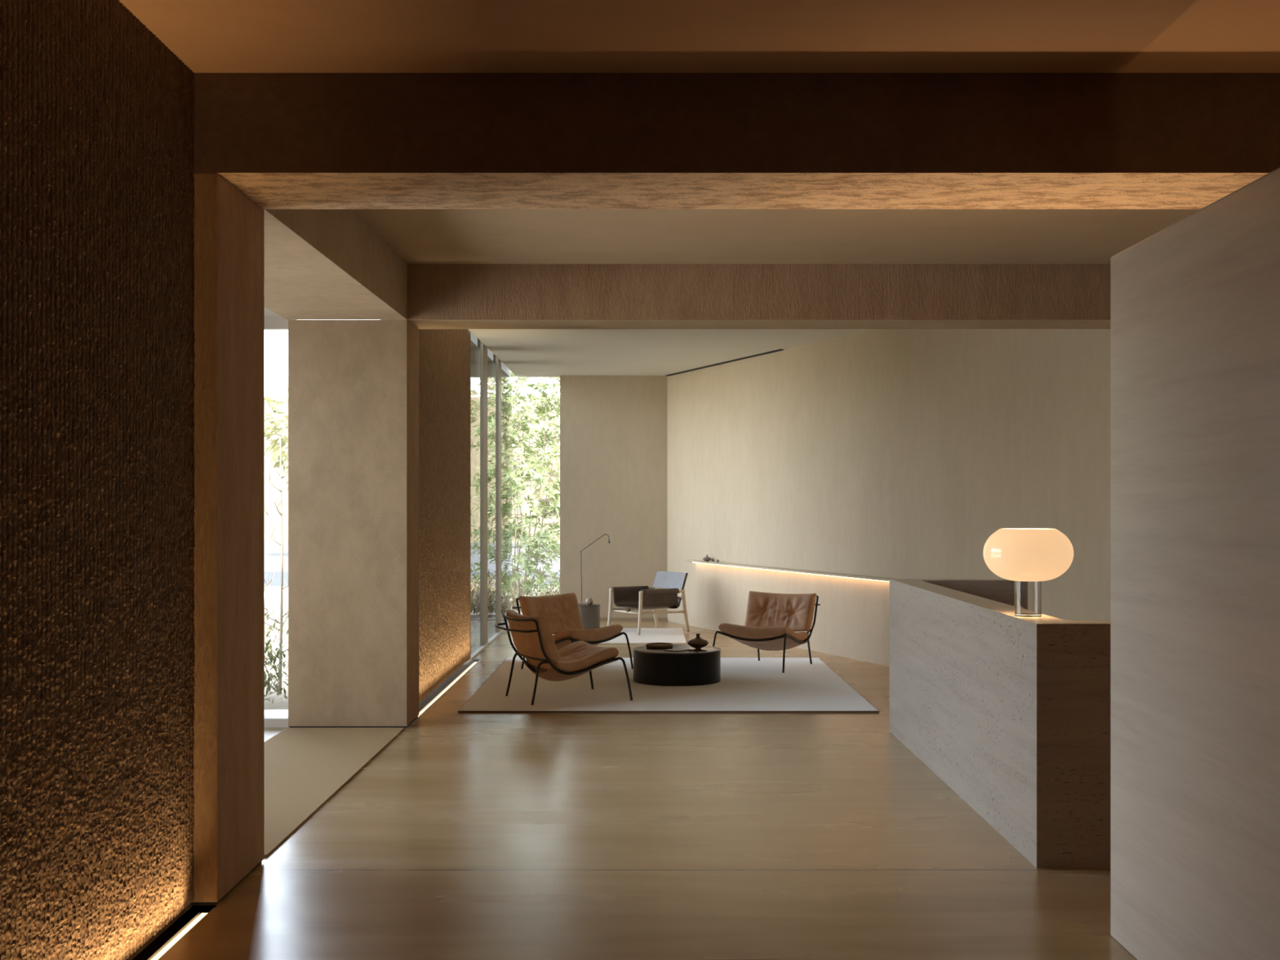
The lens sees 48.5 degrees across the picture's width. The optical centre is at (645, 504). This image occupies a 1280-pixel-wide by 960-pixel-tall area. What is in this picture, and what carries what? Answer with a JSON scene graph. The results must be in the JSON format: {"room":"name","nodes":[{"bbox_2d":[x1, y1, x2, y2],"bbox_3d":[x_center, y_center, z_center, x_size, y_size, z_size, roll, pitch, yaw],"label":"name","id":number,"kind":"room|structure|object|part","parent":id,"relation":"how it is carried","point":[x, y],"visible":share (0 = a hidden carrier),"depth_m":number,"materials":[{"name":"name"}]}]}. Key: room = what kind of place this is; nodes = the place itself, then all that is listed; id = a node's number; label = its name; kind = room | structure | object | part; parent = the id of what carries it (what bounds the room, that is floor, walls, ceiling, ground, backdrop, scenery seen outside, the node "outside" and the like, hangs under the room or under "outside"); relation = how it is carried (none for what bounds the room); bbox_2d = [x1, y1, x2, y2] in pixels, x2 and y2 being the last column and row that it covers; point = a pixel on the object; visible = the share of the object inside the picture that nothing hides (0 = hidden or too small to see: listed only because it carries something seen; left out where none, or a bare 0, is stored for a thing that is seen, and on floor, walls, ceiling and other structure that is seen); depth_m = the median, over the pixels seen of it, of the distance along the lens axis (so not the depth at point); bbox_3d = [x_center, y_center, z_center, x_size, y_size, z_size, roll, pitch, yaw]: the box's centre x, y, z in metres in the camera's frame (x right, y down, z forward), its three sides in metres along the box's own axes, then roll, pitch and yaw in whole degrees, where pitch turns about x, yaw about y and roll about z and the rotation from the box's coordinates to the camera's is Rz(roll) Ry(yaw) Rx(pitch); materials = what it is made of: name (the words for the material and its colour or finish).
{"room":"hotel lobby","nodes":[
{"label":"hotel lobby","id":0,"kind":"room"},
{"bbox_2d":[0,0,195,959],"bbox_3d":[-1.960,-0.075,1.930,0.210,3.410,7.860,0,0,0],"label":"wall","id":1,"kind":"structure","parent":0,"point":[97,116],"depth_m":4.81,"materials":[{"name":"concrete"}]},
{"bbox_2d":[190,716,417,904],"bbox_3d":[-2.205,1.644,8.470,0.860,0.012,5.200,0,0,0],"label":"trim","id":2,"kind":"structure","parent":1,"relation":"attached to","point":[192,903],"depth_m":6.49,"materials":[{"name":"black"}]},
{"bbox_2d":[192,173,264,902],"bbox_3d":[-1.982,0.135,6.220,0.435,3.006,0.720,0,0,0],"label":"column","id":3,"kind":"structure","parent":2,"relation":"on","point":[228,317],"depth_m":6.03,"materials":[{"name":"wood"}]},
{"bbox_2d":[288,320,418,726],"bbox_3d":[-2.205,0.135,10.790,0.880,3.006,0.560,0,0,0],"label":"column","id":4,"kind":"structure","parent":2,"relation":"on","point":[353,384],"depth_m":10.51,"materials":[{"name":"paint"}]},
{"bbox_2d":[264,316,289,727],"bbox_3d":[-3.197,0.126,10.620,1.105,3.048,0.160,0,0,0],"label":"window","id":5,"kind":"structure","parent":4,"relation":"attached to","point":[270,322],"depth_m":10.58,"materials":[{"name":"clear glass"}]},
{"bbox_3d":[-3.197,-1.354,10.623,1.105,0.088,0.075,0,0,0],"label":"frame","id":6,"kind":"part","parent":5,"relation":"part of","materials":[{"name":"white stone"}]},
{"bbox_3d":[-3.197,1.617,10.620,1.105,0.066,0.160,0,0,0],"label":"sill","id":7,"kind":"part","parent":5,"relation":"part of","materials":[{"name":"white stone"}]},
{"bbox_2d":[132,905,217,959],"bbox_3d":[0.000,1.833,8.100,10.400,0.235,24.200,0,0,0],"label":"trim","id":8,"kind":"structure","parent":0,"point":[168,933],"depth_m":5.72,"materials":[{"name":"black metal"}]},
{"bbox_2d":[146,906,215,959],"bbox_3d":[-1.801,1.683,1.970,0.068,0.062,7.740,0,0,0],"label":"floor light","id":9,"kind":"object","parent":8,"relation":"on","point":[171,942],"visible":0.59,"depth_m":5.50,"materials":[{"name":"grey plastic"}]},
{"bbox_2d":[264,436,288,694],"bbox_3d":[-3.287,0.565,12.774,0.584,2.350,0.623,0,0,0],"label":"bare sapling","id":10,"kind":"object","parent":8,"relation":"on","point":[281,606],"visible":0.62,"depth_m":12.69,"materials":[{"name":"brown plant"}]},
{"bbox_2d":[264,565,288,659],"bbox_3d":[-3.530,1.142,13.494,0.564,1.197,0.505,0,0,0],"label":"bare sapling","id":11,"kind":"object","parent":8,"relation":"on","point":[270,580],"visible":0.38,"depth_m":13.43,"materials":[{"name":"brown plant"}]},
{"bbox_2d":[264,307,281,316],"bbox_3d":[-3.248,-1.583,8.315,1.205,0.370,4.910,0,0,0],"label":"ceiling","id":12,"kind":"structure","parent":0,"point":[268,313],"depth_m":10.41,"materials":[{"name":"paint"}]},
{"bbox_2d":[407,320,471,703],"bbox_3d":[-1.961,-0.102,13.090,0.207,3.465,4.040,0,0,0],"label":"wall","id":13,"kind":"structure","parent":0,"point":[444,354],"depth_m":13.15,"materials":[{"name":"concrete"}]},
{"bbox_2d":[407,658,481,728],"bbox_3d":[-1.764,1.648,12.847,0.010,0.004,4.706,0,0,0],"label":"trim","id":14,"kind":"structure","parent":13,"relation":"attached to","point":[425,710],"depth_m":12.22,"materials":[{"name":"silver metal"}]},
{"bbox_2d":[467,328,511,660],"bbox_3d":[-1.923,-0.193,17.655,0.135,3.685,5.090,0,0,0],"label":"window","id":15,"kind":"structure","parent":13,"relation":"in","point":[491,488],"depth_m":17.34,"materials":[{"name":"clear glass"}]},
{"bbox_3d":[-1.905,1.640,17.655,0.100,0.020,5.090,0,0,0],"label":"sill","id":16,"kind":"part","parent":15,"relation":"part of","materials":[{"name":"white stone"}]},
{"bbox_2d":[560,375,667,617],"bbox_3d":[-0.160,-0.102,20.350,2.120,3.465,0.300,0,0,0],"label":"wall","id":17,"kind":"structure","parent":0,"point":[614,428],"depth_m":20.20,"materials":[{"name":"paint"}]},
{"bbox_2d":[600,617,668,621],"bbox_3d":[-0.440,1.625,20.194,1.560,0.050,0.012,0,0,0],"label":"baseboard","id":18,"kind":"structure","parent":17,"relation":"attached to","point":[602,619],"depth_m":20.19,"materials":[{"name":"beige wood"}]},
{"bbox_2d":[125,621,1137,959],"bbox_3d":[0.000,1.650,8.100,10.400,0.001,24.200,0,0,0],"label":"floor","id":19,"kind":"structure","parent":0,"point":[468,836],"depth_m":6.67,"materials":[{"name":"brown wood"}]},
{"bbox_2d":[264,727,404,857],"bbox_3d":[-2.205,1.644,8.560,0.860,0.012,3.800,0,0,0],"label":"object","id":20,"kind":"structure","parent":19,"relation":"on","point":[304,767],"depth_m":8.89,"materials":[{"name":"beige carpet"}]},
{"bbox_2d":[417,662,476,716],"bbox_3d":[-1.801,1.683,13.120,0.068,0.062,4.060,0,0,0],"label":"floor light","id":21,"kind":"object","parent":19,"relation":"in","point":[473,664],"visible":0.4,"depth_m":12.89,"materials":[{"name":"grey plastic"}]},
{"bbox_2d":[580,533,609,604],"bbox_3d":[-0.736,1.021,19.350,0.502,1.259,0.220,0,0,0],"label":"floor lamp","id":22,"kind":"object","parent":19,"relation":"on","point":[605,534],"visible":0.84,"depth_m":19.35,"materials":[{"name":"grey metal"}]},
{"bbox_2d":[552,627,686,644],"bbox_3d":[-0.445,1.643,17.865,1.850,0.015,2.030,0,0,0],"label":"area rug","id":23,"kind":"object","parent":19,"relation":"on","point":[647,635],"visible":0.43,"depth_m":17.69,"materials":[{"name":"beige carpet"}]},
{"bbox_2d":[577,604,599,629],"bbox_3d":[-0.800,1.481,18.900,0.384,0.308,0.384,0,0,0],"label":"side table","id":24,"kind":"object","parent":23,"relation":"on","point":[589,614],"visible":0.54,"depth_m":18.73,"materials":[{"name":"grey metal"}]},
{"bbox_2d":[586,597,593,604],"bbox_3d":[-0.748,1.278,18.860,0.098,0.098,0.098,0,0,0],"label":"stone ball","id":25,"kind":"object","parent":24,"relation":"on","point":[589,601],"visible":1,"depth_m":18.83,"materials":[{"name":"beige stone"}]},
{"bbox_2d":[607,571,689,635],"bbox_3d":[0.033,1.256,18.369,0.816,0.757,0.748,0,0,-34],"label":"sling chair","id":26,"kind":"object","parent":23,"relation":"on","point":[640,598],"visible":1,"depth_m":18.34,"materials":[{"name":"brown wood"}]},
{"bbox_3d":[-0.466,1.360,18.448,0.080,0.548,0.053,0,0,-34],"label":"leg","id":27,"kind":"part","parent":26,"relation":"part of","materials":[{"name":"brown wood"}]},
{"bbox_3d":[-0.228,1.373,18.191,0.026,0.026,0.690,0,0,-34],"label":"cross rail","id":28,"kind":"part","parent":26,"relation":"part of","materials":[{"name":"brown wood"}]},
{"bbox_3d":[-0.175,1.366,18.645,0.691,0.043,0.030,0,0,-34],"label":"rail","id":29,"kind":"part","parent":26,"relation":"part of","materials":[{"name":"brown wood"}]},
{"bbox_3d":[-0.074,1.360,17.875,0.080,0.548,0.053,0,0,-34],"label":"leg","id":30,"kind":"part","parent":26,"relation":"part of","materials":[{"name":"brown wood"}]},
{"bbox_3d":[0.116,1.369,18.844,0.118,0.531,0.048,0,0,-34],"label":"leg","id":31,"kind":"part","parent":26,"relation":"part of","materials":[{"name":"brown wood"}]},
{"bbox_3d":[0.215,1.366,18.075,0.691,0.043,0.030,0,0,-34],"label":"rail","id":32,"kind":"part","parent":26,"relation":"part of","materials":[{"name":"brown wood"}]},
{"bbox_3d":[0.320,0.984,18.565,0.121,0.212,0.680,0,0,-34],"label":"panel","id":33,"kind":"part","parent":26,"relation":"part of","materials":[{"name":"white fabric"}]},
{"bbox_3d":[0.241,1.258,18.511,0.135,0.149,0.580,0,0,-34],"label":"seat","id":34,"kind":"part","parent":26,"relation":"part of","materials":[{"name":"black leather"}]},
{"bbox_3d":[0.506,1.369,18.274,0.118,0.531,0.048,0,0,-34],"label":"leg","id":35,"kind":"part","parent":26,"relation":"part of","materials":[{"name":"brown wood"}]},
{"bbox_2d":[457,657,879,712],"bbox_3d":[0.180,1.641,13.240,3.340,0.018,3.920,0,0,0],"label":"area rug","id":36,"kind":"object","parent":19,"relation":"on","point":[746,685],"visible":0.92,"depth_m":12.36,"materials":[{"name":"beige carpet"}]},
{"bbox_2d":[495,609,632,705],"bbox_3d":[-0.732,1.264,11.992,0.993,0.731,0.825,0,0,-26],"label":"lounge chair","id":37,"kind":"object","parent":36,"relation":"on","point":[533,639],"visible":1,"depth_m":11.75,"materials":[{"name":"brown leather"}]},
{"bbox_3d":[-1.129,1.449,12.144,0.054,0.362,0.157,0,0,42],"label":"leg","id":38,"kind":"part","parent":37,"relation":"part of","materials":[{"name":"black metal"}]},
{"bbox_3d":[-1.028,1.100,11.848,0.210,0.360,0.768,0,0,-26],"label":"frame","id":39,"kind":"part","parent":37,"relation":"part of","materials":[{"name":"black metal"}]},
{"bbox_2d":[506,609,560,661],"bbox_3d":[-0.963,1.097,11.880,0.261,0.396,0.756,0,0,-26],"label":"cushion","id":40,"kind":"object","parent":37,"relation":"on","point":[538,644],"depth_m":11.64,"materials":[{"name":"brown leather"}]},
{"bbox_3d":[-0.858,1.449,11.586,0.157,0.362,0.054,0,0,-3],"label":"leg","id":41,"kind":"part","parent":37,"relation":"part of","materials":[{"name":"black metal"}]},
{"bbox_3d":[-0.671,1.329,12.022,0.626,0.129,0.780,0,0,-26],"label":"seat frame","id":42,"kind":"part","parent":37,"relation":"part of","materials":[{"name":"black metal"}]},
{"bbox_2d":[525,640,618,672],"bbox_3d":[-0.634,1.314,12.039,0.548,0.252,0.752,0,0,-26],"label":"seat cushion","id":43,"kind":"object","parent":37,"relation":"on","point":[579,656],"depth_m":11.80,"materials":[{"name":"brown leather"}]},
{"bbox_3d":[-0.516,1.446,12.530,0.139,0.365,0.024,0,0,-36],"label":"leg","id":44,"kind":"part","parent":37,"relation":"part of","materials":[{"name":"black metal"}]},
{"bbox_3d":[-0.176,1.446,11.829,0.139,0.365,0.024,0,0,-16],"label":"leg","id":45,"kind":"part","parent":37,"relation":"part of","materials":[{"name":"black metal"}]},
{"bbox_2d":[511,592,633,669],"bbox_3d":[-0.762,1.264,14.108,0.993,0.731,0.825,0,0,41],"label":"lounge chair","id":46,"kind":"object","parent":36,"relation":"on","point":[562,611],"visible":0.63,"depth_m":14.11,"materials":[{"name":"beige leather"}]},
{"bbox_3d":[-1.011,1.100,14.325,0.210,0.360,0.768,0,0,41],"label":"frame","id":47,"kind":"part","parent":46,"relation":"part of","materials":[{"name":"black metal"}]},
{"bbox_2d":[519,592,583,634],"bbox_3d":[-0.956,1.097,14.277,0.261,0.396,0.756,0,0,41],"label":"cushion","id":48,"kind":"object","parent":46,"relation":"on","point":[562,611],"depth_m":14.29,"materials":[{"name":"brown leather"}]},
{"bbox_2d":[552,624,622,641],"bbox_3d":[-0.681,1.314,14.037,0.548,0.252,0.752,0,0,41],"label":"seat cushion","id":49,"kind":"object","parent":46,"relation":"on","point":[562,633],"depth_m":13.87,"materials":[{"name":"brown leather"}]},
{"bbox_3d":[-0.712,1.329,14.063,0.626,0.129,0.780,0,0,41],"label":"seat frame","id":50,"kind":"part","parent":46,"relation":"part of","materials":[{"name":"black metal"}]},
{"bbox_3d":[-0.183,1.446,14.120,0.139,0.365,0.024,0,0,31],"label":"leg","id":51,"kind":"part","parent":46,"relation":"part of","materials":[{"name":"black metal"}]},
{"bbox_2d":[633,644,720,686],"bbox_3d":[0.287,1.483,13.200,0.810,0.298,0.810,0,0,0],"label":"coffee table","id":52,"kind":"object","parent":36,"relation":"on","point":[651,666],"visible":0.91,"depth_m":12.86,"materials":[{"name":"black wood"}]},
{"bbox_2d":[645,642,672,648],"bbox_3d":[0.126,1.317,13.320,0.256,0.033,0.256,0,0,0],"label":"dish","id":53,"kind":"object","parent":52,"relation":"on","point":[652,645],"visible":1,"depth_m":13.24,"materials":[{"name":"brown wood"}]},
{"bbox_2d":[664,648,691,652],"bbox_3d":[0.290,1.329,13.020,0.164,0.010,0.200,0,0,38],"label":"notebook","id":54,"kind":"object","parent":52,"relation":"on","point":[676,650],"visible":1,"depth_m":12.97,"materials":[{"name":"black paper"}]},
{"bbox_2d":[687,633,708,648],"bbox_3d":[0.483,1.265,13.190,0.195,0.138,0.195,0,0,0],"label":"vase","id":55,"kind":"object","parent":52,"relation":"on","point":[697,642],"visible":1,"depth_m":13.13,"materials":[{"name":"ceramic"}]},
{"bbox_2d":[712,591,820,672],"bbox_3d":[1.247,1.264,14.409,0.825,0.731,0.993,0,0,32],"label":"lounge chair","id":56,"kind":"object","parent":36,"relation":"on","point":[772,620],"visible":1,"depth_m":14.42,"materials":[{"name":"beige leather"}]},
{"bbox_3d":[0.689,1.446,14.252,0.024,0.365,0.139,0,0,42],"label":"leg","id":57,"kind":"part","parent":56,"relation":"part of","materials":[{"name":"black metal"}]},
{"bbox_3d":[1.138,1.449,14.820,0.157,0.362,0.054,0,0,-35],"label":"leg","id":58,"kind":"part","parent":56,"relation":"part of","materials":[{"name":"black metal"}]},
{"bbox_2d":[718,622,808,641],"bbox_3d":[1.190,1.314,14.318,0.752,0.252,0.548,0,0,32],"label":"seat cushion","id":59,"kind":"object","parent":56,"relation":"on","point":[751,632],"depth_m":14.14,"materials":[{"name":"brown leather"}]},
{"bbox_3d":[1.211,1.329,14.352,0.780,0.129,0.626,0,0,32],"label":"seat frame","id":60,"kind":"part","parent":56,"relation":"part of","materials":[{"name":"black metal"}]},
{"bbox_2d":[744,591,816,631],"bbox_3d":[1.383,1.097,14.627,0.756,0.396,0.261,0,0,32],"label":"cushion","id":61,"kind":"object","parent":56,"relation":"on","point":[795,612],"depth_m":14.59,"materials":[{"name":"brown leather"}]},
{"bbox_3d":[1.351,1.446,13.839,0.024,0.365,0.139,0,0,22],"label":"leg","id":62,"kind":"part","parent":56,"relation":"part of","materials":[{"name":"black metal"}]},
{"bbox_3d":[1.664,1.449,14.492,0.054,0.362,0.157,0,0,9],"label":"leg","id":63,"kind":"part","parent":56,"relation":"part of","materials":[{"name":"black metal"}]},
{"bbox_3d":[1.421,1.100,14.689,0.768,0.360,0.210,0,0,32],"label":"frame","id":64,"kind":"part","parent":56,"relation":"part of","materials":[{"name":"black metal"}]},
{"bbox_2d":[888,578,1110,867],"bbox_3d":[2.725,1.095,8.415,1.900,1.110,3.910,0,0,0],"label":"reception desk","id":65,"kind":"object","parent":19,"relation":"on","point":[1011,712],"visible":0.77,"depth_m":6.98,"materials":[{"name":"stone"}]},
{"bbox_2d":[982,528,1073,616],"bbox_3d":[1.862,0.328,6.930,0.426,0.424,0.426,0,0,13],"label":"table lamp","id":66,"kind":"object","parent":65,"relation":"on","point":[1028,557],"visible":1,"depth_m":6.79,"materials":[{"name":"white glass"}]},
{"bbox_3d":[1.862,0.243,6.930,0.426,0.254,0.426,0,0,0],"label":"lamp shade","id":67,"kind":"part","parent":66,"relation":"part of","materials":[{"name":"white glass"}]},
{"bbox_2d":[469,328,871,377],"bbox_3d":[1.675,-1.985,15.785,7.050,0.300,9.430,0,0,0],"label":"ceiling","id":68,"kind":"structure","parent":0,"point":[526,353],"depth_m":16.48,"materials":[{"name":"paint"}]},
{"bbox_2d":[407,263,1110,328],"bbox_3d":[1.280,-1.752,10.790,6.092,0.767,0.560,0,0,0],"label":"beam","id":69,"kind":"structure","parent":68,"relation":"attached to","point":[440,295],"depth_m":10.51,"materials":[{"name":"wood"}]},
{"bbox_2d":[119,0,1279,72],"bbox_3d":[1.500,-1.930,0.930,7.400,0.300,9.860,0,0,0],"label":"ceiling","id":70,"kind":"structure","parent":0,"point":[207,36],"depth_m":5.38,"materials":[{"name":"brown paint"}]},
{"bbox_2d":[193,72,1279,208],"bbox_3d":[1.500,-1.724,6.220,7.400,0.712,0.720,0,0,0],"label":"beam","id":71,"kind":"structure","parent":70,"relation":"attached to","point":[284,140],"depth_m":5.86,"materials":[{"name":"wood"}]},
{"bbox_2d":[352,208,1200,263],"bbox_3d":[1.718,-1.930,8.545,6.965,0.300,3.930,0,0,0],"label":"ceiling","id":72,"kind":"structure","parent":0,"point":[418,236],"depth_m":9.40,"materials":[{"name":"paint"}]},
{"bbox_2d":[263,208,407,319],"bbox_3d":[-2.205,-1.724,8.545,0.880,0.712,3.930,0,0,0],"label":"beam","id":73,"kind":"structure","parent":72,"relation":"attached to","point":[320,264],"depth_m":8.77,"materials":[{"name":"paint"}]},
{"bbox_2d":[667,328,1110,664],"bbox_3d":[2.873,-0.250,13.902,0.280,3.770,14.136,0,0,-21],"label":"wall","id":74,"kind":"structure","parent":0,"point":[887,453],"depth_m":14.70,"materials":[{"name":"paint"}]},
{"bbox_2d":[666,349,783,376],"bbox_3d":[0.952,-1.834,18.445,0.050,0.022,3.612,0,0,-21],"label":"trim","id":75,"kind":"structure","parent":74,"relation":"attached to","point":[776,350],"depth_m":18.20,"materials":[{"name":"black metal"}]},
{"bbox_2d":[668,619,888,666],"bbox_3d":[2.654,1.640,14.074,0.006,0.020,13.015,0,0,-21],"label":"baseboard","id":76,"kind":"structure","parent":74,"relation":"attached to","point":[797,646],"depth_m":15.78,"materials":[{"name":"paint"}]},
{"bbox_2d":[684,559,894,582],"bbox_3d":[1.750,0.762,16.263,0.145,0.034,7.253,0,0,-21],"label":"wall shelf","id":77,"kind":"object","parent":74,"relation":"attached to","point":[805,571],"visible":0.5,"depth_m":16.22,"materials":[{"name":"paint"}]},
{"bbox_2d":[702,555,711,561],"bbox_3d":[0.803,0.701,18.693,0.122,0.088,0.122,0,0,0],"label":"vase","id":78,"kind":"object","parent":77,"relation":"on","point":[706,558],"visible":1,"depth_m":18.66,"materials":[{"name":"brown"}]},
{"bbox_2d":[1110,167,1279,959],"bbox_3d":[1.871,0.350,1.724,0.188,2.600,7.447,0,0,0],"label":"wall","id":79,"kind":"structure","parent":0,"point":[1195,303],"depth_m":4.59,"materials":[{"name":"stone"}]},
{"label":"outside","id":80,"kind":"structure","parent":0,"visible":0},
{"bbox_2d":[264,542,559,572],"bbox_3d":[-15.000,1.737,78.000,150.000,0.085,84.000,0,0,0],"label":"pavement","id":81,"kind":"structure","parent":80,"point":[272,550],"depth_m":44.73,"materials":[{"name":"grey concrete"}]},
{"bbox_2d":[264,379,512,490],"bbox_3d":[-8.330,-2.152,46.527,8.117,8.053,6.698,0,0,0],"label":"tree","id":82,"kind":"object","parent":81,"relation":"on","point":[273,436],"visible":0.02,"depth_m":45.14,"materials":[{"name":"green plant"}]},
{"bbox_2d":[264,396,559,542],"bbox_3d":[-6.000,-1.550,67.000,40.000,6.600,6.000,0,0,0],"label":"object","id":83,"kind":"structure","parent":81,"relation":"on","point":[271,493],"depth_m":64.00,"materials":[{"name":"white"}]},
{"bbox_2d":[512,387,559,519],"bbox_3d":[-1.117,-2.704,55.490,8.900,9.032,7.285,0,0,0],"label":"tree","id":84,"kind":"object","parent":81,"relation":"on","point":[536,491],"visible":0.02,"depth_m":56.26,"materials":[{"name":"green plant"}]},
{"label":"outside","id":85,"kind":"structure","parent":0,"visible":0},
{"bbox_2d":[264,586,559,711],"bbox_3d":[-15.000,1.730,4.750,150.000,0.080,49.500,0,0,0],"label":"ground","id":86,"kind":"structure","parent":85,"point":[272,594],"depth_m":15.50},
{"bbox_2d":[264,638,288,702],"bbox_3d":[-3.750,1.332,12.002,1.610,0.783,1.609,0,0,0],"label":"bush","id":87,"kind":"object","parent":86,"relation":"on","point":[270,655],"visible":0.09,"depth_m":12.03,"materials":[{"name":"green plant"}]},
{"bbox_2d":[264,607,288,666],"bbox_3d":[-4.587,1.257,14.601,1.893,0.933,1.859,0,0,-29],"label":"bush","id":88,"kind":"object","parent":86,"relation":"on","point":[266,609],"visible":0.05,"depth_m":14.85,"materials":[{"name":"green plant"}]},
{"bbox_2d":[511,586,524,613],"bbox_3d":[-2.381,1.411,21.752,1.030,0.625,1.120,0,0,-21],"label":"bush","id":89,"kind":"object","parent":86,"relation":"on","point":[514,597],"visible":0.09,"depth_m":21.63,"materials":[{"name":"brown plant"}]},
{"bbox_2d":[511,573,559,597],"bbox_3d":[-2.008,1.455,24.579,1.760,0.540,1.788,0,0,0],"label":"bush","id":90,"kind":"object","parent":86,"relation":"on","point":[553,584],"visible":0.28,"depth_m":24.45,"materials":[{"name":"green plant"}]},
{"bbox_3d":[-2.034,1.526,24.611,0.883,0.397,0.944,0,0,24],"label":"stem","id":91,"kind":"part","parent":90,"relation":"part of","materials":[{"name":"plant"}]},
{"bbox_2d":[511,372,559,603],"bbox_3d":[-2.026,-0.530,23.194,2.523,4.540,2.336,0,0,0],"label":"tree","id":92,"kind":"object","parent":86,"relation":"on","point":[518,533],"visible":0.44,"depth_m":22.92,"materials":[{"name":"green plant"}]},
{"bbox_2d":[530,586,559,596],"bbox_3d":[-1.334,1.468,21.535,1.030,0.511,1.004,0,0,0],"label":"bush","id":93,"kind":"object","parent":86,"relation":"on","point":[556,592],"visible":0.06,"depth_m":21.52,"materials":[{"name":"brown plant"}]},
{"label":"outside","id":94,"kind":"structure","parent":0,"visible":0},
{"bbox_2d":[264,709,288,715],"bbox_3d":[-21.325,1.685,2.800,37.350,0.030,17.600,0,0,0],"label":"pavement","id":95,"kind":"structure","parent":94,"point":[267,712],"depth_m":11.46,"materials":[{"name":"white concrete"}]},
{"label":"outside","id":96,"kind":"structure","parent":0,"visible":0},
{"bbox_2d":[264,572,559,586],"bbox_3d":[-15.000,1.740,32.750,150.000,0.080,6.500,0,0,0],"label":"road","id":97,"kind":"structure","parent":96,"point":[277,581],"depth_m":32.91,"materials":[{"name":"grey"}]}
]}

